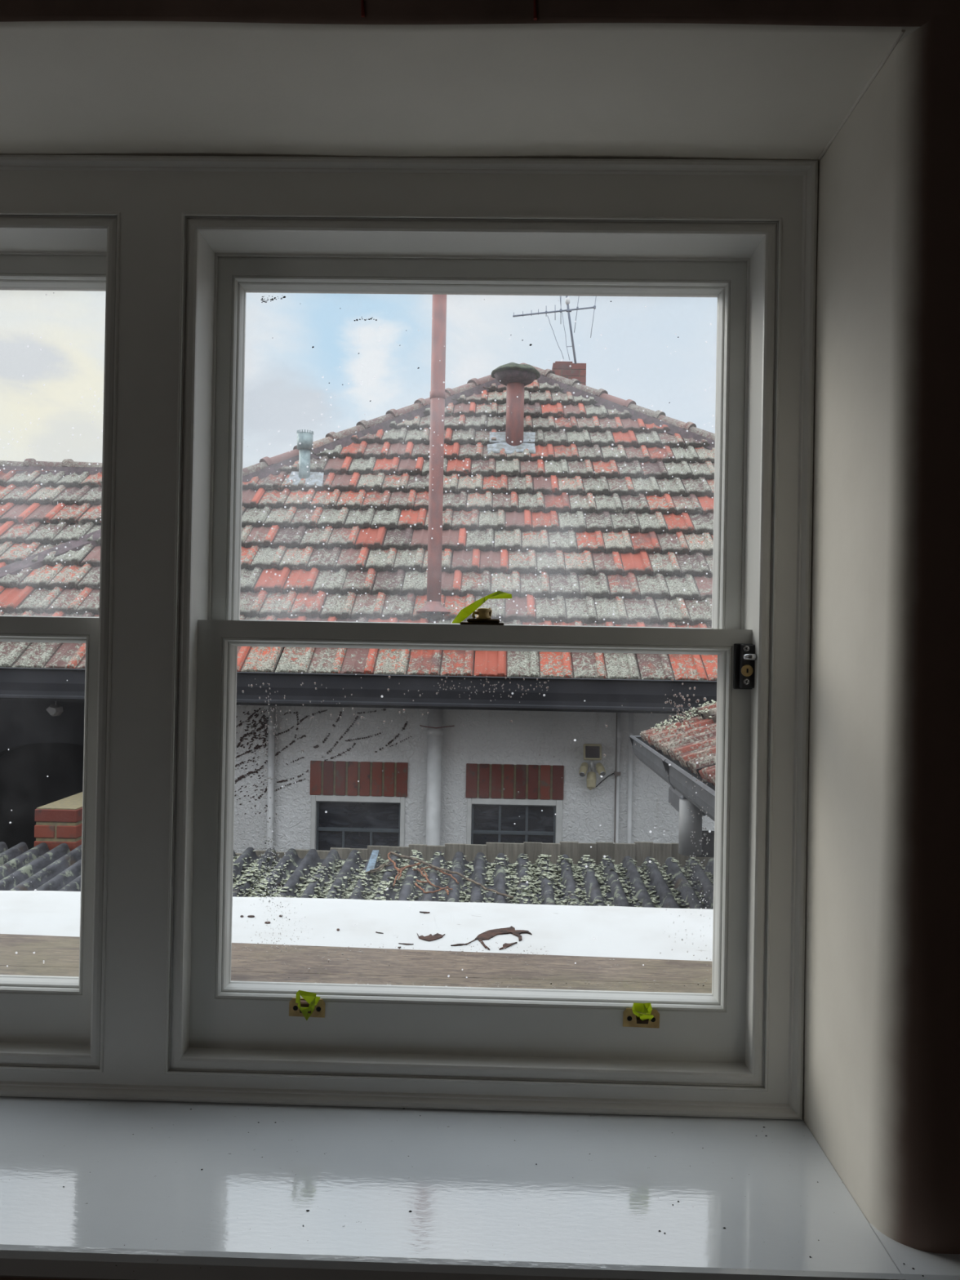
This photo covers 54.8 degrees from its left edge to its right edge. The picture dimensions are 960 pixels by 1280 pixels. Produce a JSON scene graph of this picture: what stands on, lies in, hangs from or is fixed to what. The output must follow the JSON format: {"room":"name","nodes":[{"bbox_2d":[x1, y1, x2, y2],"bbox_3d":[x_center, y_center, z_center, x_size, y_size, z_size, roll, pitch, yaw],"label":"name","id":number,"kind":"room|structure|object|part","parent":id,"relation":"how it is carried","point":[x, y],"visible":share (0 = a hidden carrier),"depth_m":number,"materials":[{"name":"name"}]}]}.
{"room":"room by window","nodes":[
{"label":"room by window","id":0,"kind":"room"},
{"bbox_2d":[0,0,959,1279],"bbox_3d":[-0.383,0.500,1.237,5.600,5.400,0.438,1,0,1],"label":"wall","id":1,"kind":"structure","parent":0,"point":[868,91],"depth_m":1.07,"materials":[{"name":"beige paint"}]},
{"bbox_2d":[0,215,117,1068],"bbox_3d":[-0.942,-0.005,1.399,0.856,1.229,0.153,1,0,1],"label":"window","id":2,"kind":"structure","parent":1,"relation":"in","point":[46,1021],"depth_m":1.35,"materials":[{"name":"white paint"}]},
{"bbox_3d":[-0.946,0.248,1.391,0.730,0.510,0.003,1,0,1],"label":"pane","id":3,"kind":"part","parent":2,"relation":"part of","materials":[{"name":"clear glass"}]},
{"bbox_3d":[-0.948,0.274,1.379,0.807,0.626,0.044,1,0,1],"label":"sash","id":4,"kind":"part","parent":2,"relation":"part of","materials":[{"name":"white paint"}]},
{"bbox_3d":[-0.937,-0.295,1.439,0.736,0.518,0.003,1,0,1],"label":"pane","id":5,"kind":"part","parent":2,"relation":"part of","materials":[{"name":"clear glass"}]},
{"bbox_3d":[-0.936,-0.303,1.431,0.810,0.586,0.042,1,0,1],"label":"sash","id":6,"kind":"part","parent":2,"relation":"part of","materials":[{"name":"white paint"}]},
{"bbox_2d":[0,933,712,993],"bbox_3d":[0.023,0.565,1.529,4.000,0.088,0.300,1,0,1],"label":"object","id":7,"kind":"structure","parent":1,"relation":"attached to","point":[60,954],"depth_m":1.49,"materials":[{"name":"brown wood"}]},
{"bbox_2d":[0,154,817,1119],"bbox_3d":[-0.469,-0.019,1.319,1.856,1.331,0.042,1,0,1],"label":"trim","id":8,"kind":"structure","parent":1,"relation":"attached to","point":[151,197],"depth_m":1.31,"materials":[{"name":"white paint"}]},
{"bbox_2d":[168,217,778,1087],"bbox_3d":[-0.009,0.011,1.379,0.856,1.229,0.153,1,0,1],"label":"window","id":9,"kind":"structure","parent":1,"relation":"in","point":[218,1023],"depth_m":1.34,"materials":[{"name":"white paint"}]},
{"bbox_2d":[288,997,325,1017],"bbox_3d":[-0.250,0.532,1.334,0.052,0.027,0.014,1,0,1],"label":"lift","id":10,"kind":"object","parent":9,"relation":"attached to","point":[319,1009],"visible":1,"depth_m":1.34,"materials":[{"name":"gold metal"}]},
{"bbox_2d":[295,990,320,1020],"bbox_3d":[-0.247,0.525,1.327,0.036,0.048,0.014,1,0,1],"label":"tape","id":11,"kind":"object","parent":10,"relation":"attached to","point":[311,998],"visible":1,"depth_m":1.32,"materials":[{"name":"plastic"}]},
{"bbox_2d":[261,295,679,403],"bbox_3d":[-0.018,-0.444,1.417,0.642,0.162,0.001,1,0,1],"label":"smear","id":12,"kind":"object","parent":9,"relation":"attached to","point":[272,299],"visible":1,"depth_m":1.42,"materials":[{"name":"grey"}]},
{"bbox_3d":[-0.015,0.291,1.359,0.807,0.626,0.044,1,0,1],"label":"sash","id":13,"kind":"part","parent":9,"relation":"part of","materials":[{"name":"white paint"}]},
{"bbox_2d":[235,671,711,987],"bbox_3d":[-0.012,0.282,1.373,0.711,0.482,0.001,1,0,1],"label":"raindrops","id":14,"kind":"object","parent":9,"relation":"attached to","point":[672,679],"visible":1,"depth_m":1.37,"materials":[{"name":"liquid"}]},
{"bbox_3d":[-0.004,-0.278,1.419,0.736,0.518,0.003,1,0,1],"label":"pane","id":15,"kind":"part","parent":9,"relation":"part of","materials":[{"name":"clear glass"}]},
{"bbox_3d":[-0.003,-0.286,1.411,0.810,0.586,0.042,1,0,1],"label":"sash","id":16,"kind":"part","parent":9,"relation":"part of","materials":[{"name":"white paint"}]},
{"bbox_2d":[459,607,503,625],"bbox_3d":[0.003,-0.035,1.357,0.064,0.026,0.026,1,0,1],"label":"fastener","id":17,"kind":"object","parent":9,"relation":"attached to","point":[484,615],"visible":0.99,"depth_m":1.35,"materials":[{"name":"gold metal"}]},
{"bbox_2d":[452,591,511,622],"bbox_3d":[0.002,-0.048,1.347,0.088,0.048,0.013,1,0,3],"label":"tape","id":18,"kind":"object","parent":17,"relation":"attached to","point":[466,611],"visible":1,"depth_m":1.35,"materials":[{"name":"plastic"}]},
{"bbox_3d":[0.002,-0.039,1.354,0.031,0.017,0.009,1,0,-21],"label":"lever","id":19,"kind":"part","parent":17,"relation":"part of","materials":[{"name":"gold metal"}]},
{"bbox_3d":[-0.010,0.265,1.371,0.724,0.510,0.003,1,0,1],"label":"pane","id":20,"kind":"part","parent":9,"relation":"part of","materials":[{"name":"clear glass"}]},
{"bbox_2d":[622,1008,659,1028],"bbox_3d":[0.231,0.543,1.323,0.052,0.027,0.014,1,0,1],"label":"lift","id":21,"kind":"object","parent":9,"relation":"attached to","point":[629,1019],"visible":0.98,"depth_m":1.33,"materials":[{"name":"gold metal"}]},
{"bbox_2d":[631,1002,653,1020],"bbox_3d":[0.231,0.529,1.312,0.032,0.030,0.012,1,0,1],"label":"tape","id":22,"kind":"object","parent":21,"relation":"attached to","point":[645,1008],"visible":1,"depth_m":1.31,"materials":[{"name":"plastic"}]},
{"bbox_2d":[733,643,756,688],"bbox_3d":[0.379,0.038,1.315,0.032,0.065,0.030,1,0,1],"label":"sash lock","id":23,"kind":"object","parent":9,"relation":"attached to","point":[744,655],"visible":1,"depth_m":1.31,"materials":[{"name":"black metal"}]},
{"bbox_3d":[0.380,0.024,1.307,0.018,0.010,0.014,1,0,1],"label":"push knob","id":24,"kind":"part","parent":23,"relation":"part of","materials":[{"name":"silver metal"}]},
{"bbox_2d":[0,1096,959,1279],"bbox_3d":[-0.435,0.663,1.151,1.996,0.032,0.350,1,0,1],"label":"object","id":25,"kind":"structure","parent":1,"relation":"attached to","point":[135,1202],"depth_m":1.08,"materials":[{"name":"paint"}]},
{"bbox_2d":[62,1108,924,1276],"bbox_3d":[-0.002,0.654,1.155,0.963,0.001,0.292,1,0,6],"label":"dirt specks","id":26,"kind":"object","parent":25,"relation":"on","point":[190,1108],"visible":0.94,"depth_m":1.06,"materials":[{"name":"black"}]},
{"label":"outside","id":27,"kind":"structure","parent":0,"visible":0},
{"bbox_3d":[0.400,3.470,21.377,60.000,0.100,39.800,1,0,1],"label":"ground","id":28,"kind":"structure","parent":27,"visible":0},
{"bbox_2d":[34,791,82,851],"bbox_3d":[-2.417,2.128,6.362,0.244,2.322,2.180,1,0,1],"label":"brick wall","id":29,"kind":"structure","parent":28,"relation":"on","point":[58,822],"depth_m":5.28,"materials":[{"name":"red brick"}]},
{"bbox_2d":[0,890,713,961],"bbox_3d":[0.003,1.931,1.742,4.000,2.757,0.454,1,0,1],"label":"fascia board","id":30,"kind":"object","parent":28,"relation":"on","point":[618,931],"visible":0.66,"depth_m":1.79,"materials":[{"name":"white paint"}]},
{"bbox_2d":[0,841,714,909],"bbox_3d":[-2.117,2.209,3.759,6.886,2.144,2.950,1,0,1],"label":"corrugated roof","id":31,"kind":"object","parent":28,"relation":"on","point":[648,885],"visible":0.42,"depth_m":4.80,"materials":[{"name":"grey metal"}]},
{"bbox_2d":[364,849,378,873],"bbox_3d":[-0.573,1.182,4.946,0.039,0.053,0.310,1,0,0],"label":"strap","id":32,"kind":"object","parent":31,"relation":"on","point":[371,863],"visible":1,"depth_m":4.95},
{"bbox_2d":[365,861,394,873],"bbox_3d":[-0.514,1.197,4.881,0.051,0.021,0.247,1,0,29],"label":"bundle","id":33,"kind":"object","parent":31,"relation":"on","point":[388,862],"visible":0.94,"depth_m":4.86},
{"bbox_2d":[386,851,513,898],"bbox_3d":[-0.255,1.192,4.654,0.360,0.088,0.866,1,0,-42],"label":"dead branch","id":34,"kind":"object","parent":31,"relation":"on","point":[441,869],"visible":1,"depth_m":4.76,"materials":[{"name":"brown wood"}]},
{"bbox_2d":[0,361,717,853],"bbox_3d":[0.264,-0.132,10.223,11.380,6.980,8.542,1,0,1],"label":"house","id":35,"kind":"structure","parent":28,"relation":"on","point":[471,765],"depth_m":6.75,"materials":[{"name":"tile"}]},
{"bbox_2d":[45,701,62,716],"bbox_3d":[-3.211,0.475,6.973,0.106,0.200,0.090,1,0,1],"label":"lamp","id":36,"kind":"object","parent":35,"relation":"hanging from","point":[53,709],"visible":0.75,"depth_m":6.94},
{"bbox_2d":[285,429,324,487],"bbox_3d":[-1.513,-1.540,8.054,0.327,0.564,0.201,1,0,1],"label":"flue","id":37,"kind":"object","parent":35,"relation":"on","point":[304,437],"visible":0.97,"depth_m":8.04,"materials":[{"name":"metal"}]},
{"bbox_2d":[235,707,411,814],"bbox_3d":[-1.123,0.871,6.616,1.271,0.785,0.022,1,0,1],"label":"creeper","id":38,"kind":"object","parent":35,"relation":"attached to","point":[265,720],"visible":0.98,"depth_m":6.62,"materials":[{"name":"brown plant"}]},
{"bbox_3d":[-0.877,1.613,6.659,0.605,0.912,0.044,1,0,1],"label":"casement frame","id":39,"kind":"part","parent":35,"relation":"part of","materials":[{"name":"blue metal"}]},
{"bbox_3d":[-0.877,1.613,6.663,0.605,0.912,0.004,1,0,1],"label":"pane","id":40,"kind":"part","parent":35,"relation":"part of","materials":[{"name":"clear glass"}]},
{"bbox_2d":[417,294,450,621],"bbox_3d":[-0.308,-1.338,6.581,0.250,2.879,0.250,1,0,1],"label":"vent pipe","id":41,"kind":"object","parent":35,"relation":"attached to","point":[436,460],"visible":0.88,"depth_m":6.54,"materials":[{"name":"brown metal"}]},
{"bbox_3d":[0.234,1.632,6.639,0.601,0.915,0.004,1,0,1],"label":"pane","id":42,"kind":"part","parent":35,"relation":"part of","materials":[{"name":"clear glass"}]},
{"bbox_3d":[0.234,1.632,6.635,0.601,0.915,0.044,1,0,1],"label":"casement frame","id":43,"kind":"part","parent":35,"relation":"part of","materials":[{"name":"blue metal"}]},
{"bbox_2d":[487,362,540,454],"bbox_3d":[0.315,-2.123,8.617,0.483,0.888,0.470,1,0,1],"label":"flue","id":44,"kind":"object","parent":35,"relation":"on","point":[513,375],"visible":0.94,"depth_m":8.54,"materials":[{"name":"red paint"}]},
{"bbox_2d":[512,295,596,364],"bbox_3d":[0.945,-4.014,11.755,1.062,1.012,0.059,1,0,1],"label":"antenna","id":45,"kind":"object","parent":35,"relation":"attached to","point":[568,310],"visible":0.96,"depth_m":11.74,"materials":[{"name":"grey metal"}]},
{"bbox_2d":[578,743,613,790],"bbox_3d":[0.822,0.892,6.513,0.256,0.320,0.137,1,0,1],"label":"security light","id":46,"kind":"object","parent":35,"relation":"attached to","point":[592,752],"visible":0.99,"depth_m":6.49,"materials":[{"name":"beige plastic"}]},
{"bbox_3d":[0.791,0.788,6.533,0.127,0.114,0.099,1,0,1],"label":"panel frame","id":47,"kind":"part","parent":46,"relation":"part of","materials":[{"name":"beige plastic"}]},
{"bbox_2d":[235,841,714,867],"bbox_3d":[0.325,2.271,5.611,3.889,2.130,0.082,1,0,1],"label":"fence","id":48,"kind":"object","parent":28,"relation":"on","point":[638,851],"visible":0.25,"depth_m":5.58,"materials":[{"name":"grey wood"}]},
{"bbox_2d":[629,699,716,857],"bbox_3d":[1.817,1.505,3.581,2.075,3.694,3.156,1,0,1],"label":"neighbouring roof","id":49,"kind":"object","parent":28,"relation":"on","point":[658,750],"visible":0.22,"depth_m":4.06,"materials":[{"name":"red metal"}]},
{"bbox_2d":[668,786,706,815],"bbox_3d":[0.906,0.698,4.038,0.120,0.088,0.280,1,0,1],"label":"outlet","id":50,"kind":"object","parent":49,"relation":"attached to","point":[675,797],"depth_m":3.99,"materials":[{"name":"grey metal"}]}
]}

